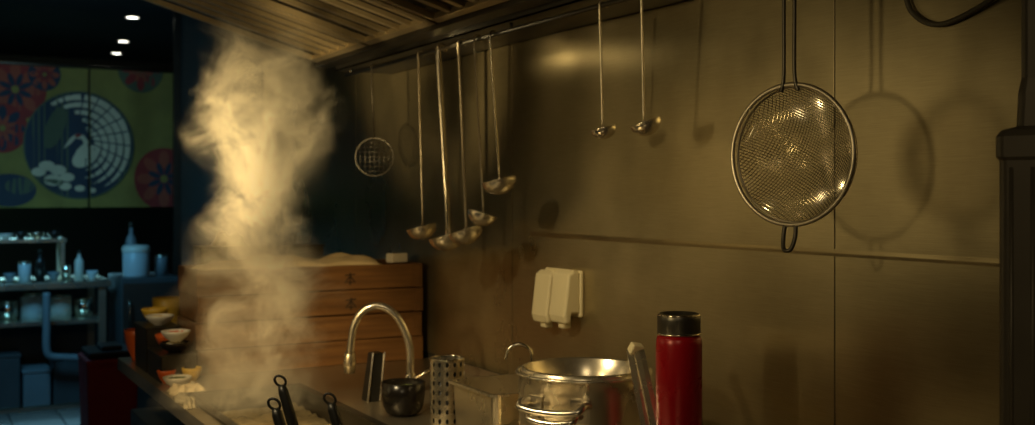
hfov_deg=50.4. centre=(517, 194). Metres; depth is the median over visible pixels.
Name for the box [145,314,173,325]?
bowl
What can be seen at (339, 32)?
exhaust hood
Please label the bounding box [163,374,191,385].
bowl
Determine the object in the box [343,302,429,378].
faucet
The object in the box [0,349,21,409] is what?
crate
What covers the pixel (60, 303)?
container
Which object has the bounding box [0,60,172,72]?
curtain rod
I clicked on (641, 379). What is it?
tongs
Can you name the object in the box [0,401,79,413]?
shelf
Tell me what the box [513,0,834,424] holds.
wall panel
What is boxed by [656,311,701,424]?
flask
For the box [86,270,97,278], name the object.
bowl
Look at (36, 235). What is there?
bowl
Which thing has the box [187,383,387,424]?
boiler
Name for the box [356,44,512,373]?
wall panel
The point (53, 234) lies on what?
bowl
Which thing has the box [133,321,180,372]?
box
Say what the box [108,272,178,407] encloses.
fridge
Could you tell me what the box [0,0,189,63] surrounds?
ceiling
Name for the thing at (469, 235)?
bowl
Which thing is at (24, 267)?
jar
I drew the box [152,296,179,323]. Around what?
jar
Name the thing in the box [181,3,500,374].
wall
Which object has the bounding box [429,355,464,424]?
utensil holder
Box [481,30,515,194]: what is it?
ladle
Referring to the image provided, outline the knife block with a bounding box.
[362,351,384,402]
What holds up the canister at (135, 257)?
on the fridge
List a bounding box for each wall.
[0,54,172,345]
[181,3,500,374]
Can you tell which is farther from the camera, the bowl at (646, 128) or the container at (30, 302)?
the container at (30, 302)
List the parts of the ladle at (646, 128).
handle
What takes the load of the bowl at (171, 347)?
on the box at (158, 358)
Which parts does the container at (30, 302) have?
lid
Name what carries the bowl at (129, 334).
on the countertop
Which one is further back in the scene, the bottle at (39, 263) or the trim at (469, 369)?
the bottle at (39, 263)
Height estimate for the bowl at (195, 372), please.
0.046 m
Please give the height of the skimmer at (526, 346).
0.191 m
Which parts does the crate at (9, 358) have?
lid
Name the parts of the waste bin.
lid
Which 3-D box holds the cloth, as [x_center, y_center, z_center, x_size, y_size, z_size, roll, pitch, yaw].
[-0.762,0.217,3.667,0.626,0.042,0.162,0,0,-29]
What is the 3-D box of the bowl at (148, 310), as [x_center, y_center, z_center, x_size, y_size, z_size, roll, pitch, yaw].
[-1.212,0.401,3.674,0.088,0.046,0.088,0,0,-29]
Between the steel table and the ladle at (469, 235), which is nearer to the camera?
the ladle at (469, 235)
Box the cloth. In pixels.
[192,252,380,270]
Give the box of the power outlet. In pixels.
[532,267,582,328]
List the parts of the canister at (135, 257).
lid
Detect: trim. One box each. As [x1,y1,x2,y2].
[173,11,180,315]
[435,355,650,424]
[530,232,998,266]
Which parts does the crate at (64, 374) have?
lid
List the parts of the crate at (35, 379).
lid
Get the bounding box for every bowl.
[0,234,12,238]
[3,273,15,281]
[14,232,27,238]
[29,232,44,238]
[46,231,62,237]
[47,271,59,279]
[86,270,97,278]
[124,328,134,360]
[141,307,167,317]
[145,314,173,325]
[155,333,167,343]
[157,369,175,383]
[159,340,189,352]
[161,329,190,341]
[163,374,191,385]
[181,366,201,382]
[381,378,425,416]
[405,222,436,239]
[428,235,459,250]
[447,225,482,244]
[468,208,497,225]
[481,175,515,194]
[590,125,615,139]
[629,116,660,135]
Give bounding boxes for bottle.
[35,249,44,280]
[75,251,83,279]
[125,222,136,244]
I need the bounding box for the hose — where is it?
[904,0,994,26]
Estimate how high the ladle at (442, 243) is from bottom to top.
0.621 m
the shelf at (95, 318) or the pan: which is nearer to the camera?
the pan
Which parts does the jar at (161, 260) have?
lid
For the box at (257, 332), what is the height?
0.080 m
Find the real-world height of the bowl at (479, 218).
0.050 m
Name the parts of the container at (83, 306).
lid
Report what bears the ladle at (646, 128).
hanging from the hanging rail at (556, 16)
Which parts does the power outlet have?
plate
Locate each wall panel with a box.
[264,58,355,256]
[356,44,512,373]
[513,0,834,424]
[835,0,1020,424]
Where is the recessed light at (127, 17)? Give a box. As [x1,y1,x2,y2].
[123,16,140,18]
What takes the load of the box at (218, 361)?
on the countertop
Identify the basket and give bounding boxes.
[267,397,285,424]
[273,375,298,424]
[323,392,342,424]
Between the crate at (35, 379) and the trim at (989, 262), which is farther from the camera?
the crate at (35, 379)
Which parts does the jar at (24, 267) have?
lid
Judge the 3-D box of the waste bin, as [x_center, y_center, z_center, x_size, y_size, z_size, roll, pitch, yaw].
[-1.870,1.075,5.025,0.228,0.790,0.296,0,0,-29]
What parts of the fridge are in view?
handle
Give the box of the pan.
[448,373,518,424]
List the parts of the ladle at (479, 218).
handle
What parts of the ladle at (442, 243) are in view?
handle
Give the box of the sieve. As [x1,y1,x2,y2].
[730,0,857,252]
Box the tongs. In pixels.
[627,342,655,424]
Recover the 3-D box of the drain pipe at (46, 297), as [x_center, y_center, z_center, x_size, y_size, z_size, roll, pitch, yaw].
[-2.656,1.020,6.464,0.252,0.900,0.044,0,0,-29]
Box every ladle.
[405,50,436,239]
[428,43,459,250]
[447,39,482,244]
[468,35,497,225]
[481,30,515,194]
[590,0,615,139]
[629,0,660,135]
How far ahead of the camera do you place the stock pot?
2.20 m
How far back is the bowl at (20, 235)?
6.71 m
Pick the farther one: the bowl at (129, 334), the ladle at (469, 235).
the bowl at (129, 334)
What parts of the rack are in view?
leg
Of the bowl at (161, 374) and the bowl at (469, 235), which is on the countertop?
the bowl at (161, 374)
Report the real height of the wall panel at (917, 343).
1.180 m
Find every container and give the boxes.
[0,300,17,320]
[20,292,45,319]
[51,294,71,318]
[73,297,92,316]
[386,253,406,262]
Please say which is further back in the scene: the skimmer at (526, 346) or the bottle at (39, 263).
the bottle at (39, 263)
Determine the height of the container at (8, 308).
0.117 m
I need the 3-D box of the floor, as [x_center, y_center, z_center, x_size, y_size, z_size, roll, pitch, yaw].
[-1.601,1.500,4.316,5.000,0.060,12.100,0,0,-29]
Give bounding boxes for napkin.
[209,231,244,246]
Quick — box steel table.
[0,275,111,413]
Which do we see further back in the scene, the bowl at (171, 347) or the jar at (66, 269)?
the jar at (66, 269)
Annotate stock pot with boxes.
[515,357,652,424]
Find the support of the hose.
attached to the wall panel at (917, 343)
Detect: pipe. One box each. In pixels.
[42,292,80,424]
[996,0,1034,424]
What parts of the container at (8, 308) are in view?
lid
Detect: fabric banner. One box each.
[0,64,87,207]
[90,69,172,206]
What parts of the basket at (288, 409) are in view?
handle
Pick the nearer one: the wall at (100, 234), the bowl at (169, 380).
the bowl at (169, 380)
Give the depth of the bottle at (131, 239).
6.89 m
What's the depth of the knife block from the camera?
3.05 m
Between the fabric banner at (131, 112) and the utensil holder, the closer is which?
the utensil holder
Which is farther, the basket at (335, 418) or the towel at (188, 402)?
the towel at (188, 402)
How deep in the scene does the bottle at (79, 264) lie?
6.66 m
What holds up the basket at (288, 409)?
in the boiler
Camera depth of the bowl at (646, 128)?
2.36 m
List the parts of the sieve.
handle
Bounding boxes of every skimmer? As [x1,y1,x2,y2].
[355,63,393,176]
[504,342,533,361]
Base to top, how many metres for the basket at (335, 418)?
0.297 m
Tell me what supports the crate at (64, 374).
on the steel table
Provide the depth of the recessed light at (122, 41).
8.77 m
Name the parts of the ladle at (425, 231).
handle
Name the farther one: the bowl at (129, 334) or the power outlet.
the bowl at (129, 334)
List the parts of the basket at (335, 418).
handle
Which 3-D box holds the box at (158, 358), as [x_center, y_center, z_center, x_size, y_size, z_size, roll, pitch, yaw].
[-1.078,0.527,3.428,0.112,0.084,0.208,0,0,-29]
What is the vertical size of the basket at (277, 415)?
0.297 m
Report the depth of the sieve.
2.01 m
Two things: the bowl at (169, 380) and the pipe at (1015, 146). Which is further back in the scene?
the bowl at (169, 380)
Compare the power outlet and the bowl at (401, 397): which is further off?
the power outlet
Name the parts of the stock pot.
handle, handle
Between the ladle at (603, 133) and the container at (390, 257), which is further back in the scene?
the container at (390, 257)
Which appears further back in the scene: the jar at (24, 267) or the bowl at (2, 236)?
the bowl at (2, 236)
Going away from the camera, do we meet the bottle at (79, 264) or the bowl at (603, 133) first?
the bowl at (603, 133)
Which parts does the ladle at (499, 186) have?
handle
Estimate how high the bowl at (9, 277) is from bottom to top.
0.051 m
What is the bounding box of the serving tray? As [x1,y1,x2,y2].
[192,243,324,264]
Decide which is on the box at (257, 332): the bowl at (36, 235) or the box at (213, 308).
the box at (213, 308)
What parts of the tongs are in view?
arm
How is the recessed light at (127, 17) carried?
in the ceiling
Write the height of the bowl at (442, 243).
0.063 m
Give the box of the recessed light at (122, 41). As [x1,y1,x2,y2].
[116,40,130,42]
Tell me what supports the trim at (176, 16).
attached to the wall at (222, 70)
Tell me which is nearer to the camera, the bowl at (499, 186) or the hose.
the hose
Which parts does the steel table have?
panel, leg, leg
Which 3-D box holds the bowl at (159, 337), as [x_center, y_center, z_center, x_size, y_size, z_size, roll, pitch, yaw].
[-1.098,0.461,3.469,0.088,0.046,0.088,0,0,-29]
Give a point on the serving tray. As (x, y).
(205, 254)
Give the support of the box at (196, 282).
on the box at (213, 308)
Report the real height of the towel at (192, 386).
0.032 m
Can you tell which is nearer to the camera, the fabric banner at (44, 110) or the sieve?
the sieve
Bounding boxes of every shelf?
[0,311,98,327]
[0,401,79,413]
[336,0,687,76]
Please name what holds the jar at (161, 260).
on the fridge
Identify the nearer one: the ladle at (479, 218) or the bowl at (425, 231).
the ladle at (479, 218)
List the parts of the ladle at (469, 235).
handle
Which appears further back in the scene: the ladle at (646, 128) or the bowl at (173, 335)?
the bowl at (173, 335)
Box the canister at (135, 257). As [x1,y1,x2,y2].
[122,245,149,276]
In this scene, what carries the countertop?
on the floor
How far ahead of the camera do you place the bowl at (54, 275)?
6.61 m
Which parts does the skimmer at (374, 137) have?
handle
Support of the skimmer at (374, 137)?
hanging from the hanging rail at (556, 16)
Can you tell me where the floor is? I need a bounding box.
[0,407,79,424]
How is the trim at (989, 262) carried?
attached to the wall at (222, 70)
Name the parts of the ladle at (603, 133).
handle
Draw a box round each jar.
[18,261,30,281]
[62,265,70,279]
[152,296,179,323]
[154,254,167,274]
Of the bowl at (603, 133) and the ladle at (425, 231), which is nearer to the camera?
the bowl at (603, 133)
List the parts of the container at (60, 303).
lid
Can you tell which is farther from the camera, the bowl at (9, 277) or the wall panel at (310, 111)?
the bowl at (9, 277)
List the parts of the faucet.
lever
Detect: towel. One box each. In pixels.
[166,381,205,395]
[173,392,197,408]
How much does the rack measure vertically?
0.245 m
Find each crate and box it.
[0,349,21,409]
[20,363,51,406]
[49,351,80,404]
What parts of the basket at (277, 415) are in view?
handle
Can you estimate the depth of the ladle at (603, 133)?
2.52 m
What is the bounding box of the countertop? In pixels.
[118,357,477,424]
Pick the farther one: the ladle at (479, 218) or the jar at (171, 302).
the jar at (171, 302)
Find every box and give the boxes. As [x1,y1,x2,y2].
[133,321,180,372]
[146,347,196,383]
[177,311,421,349]
[178,259,421,295]
[179,287,422,322]
[187,335,422,375]
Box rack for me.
[0,237,66,277]
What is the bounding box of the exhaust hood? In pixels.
[144,0,554,67]
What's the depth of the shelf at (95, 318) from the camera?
6.54 m
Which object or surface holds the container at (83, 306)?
on the steel table
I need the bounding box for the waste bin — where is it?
[78,341,137,424]

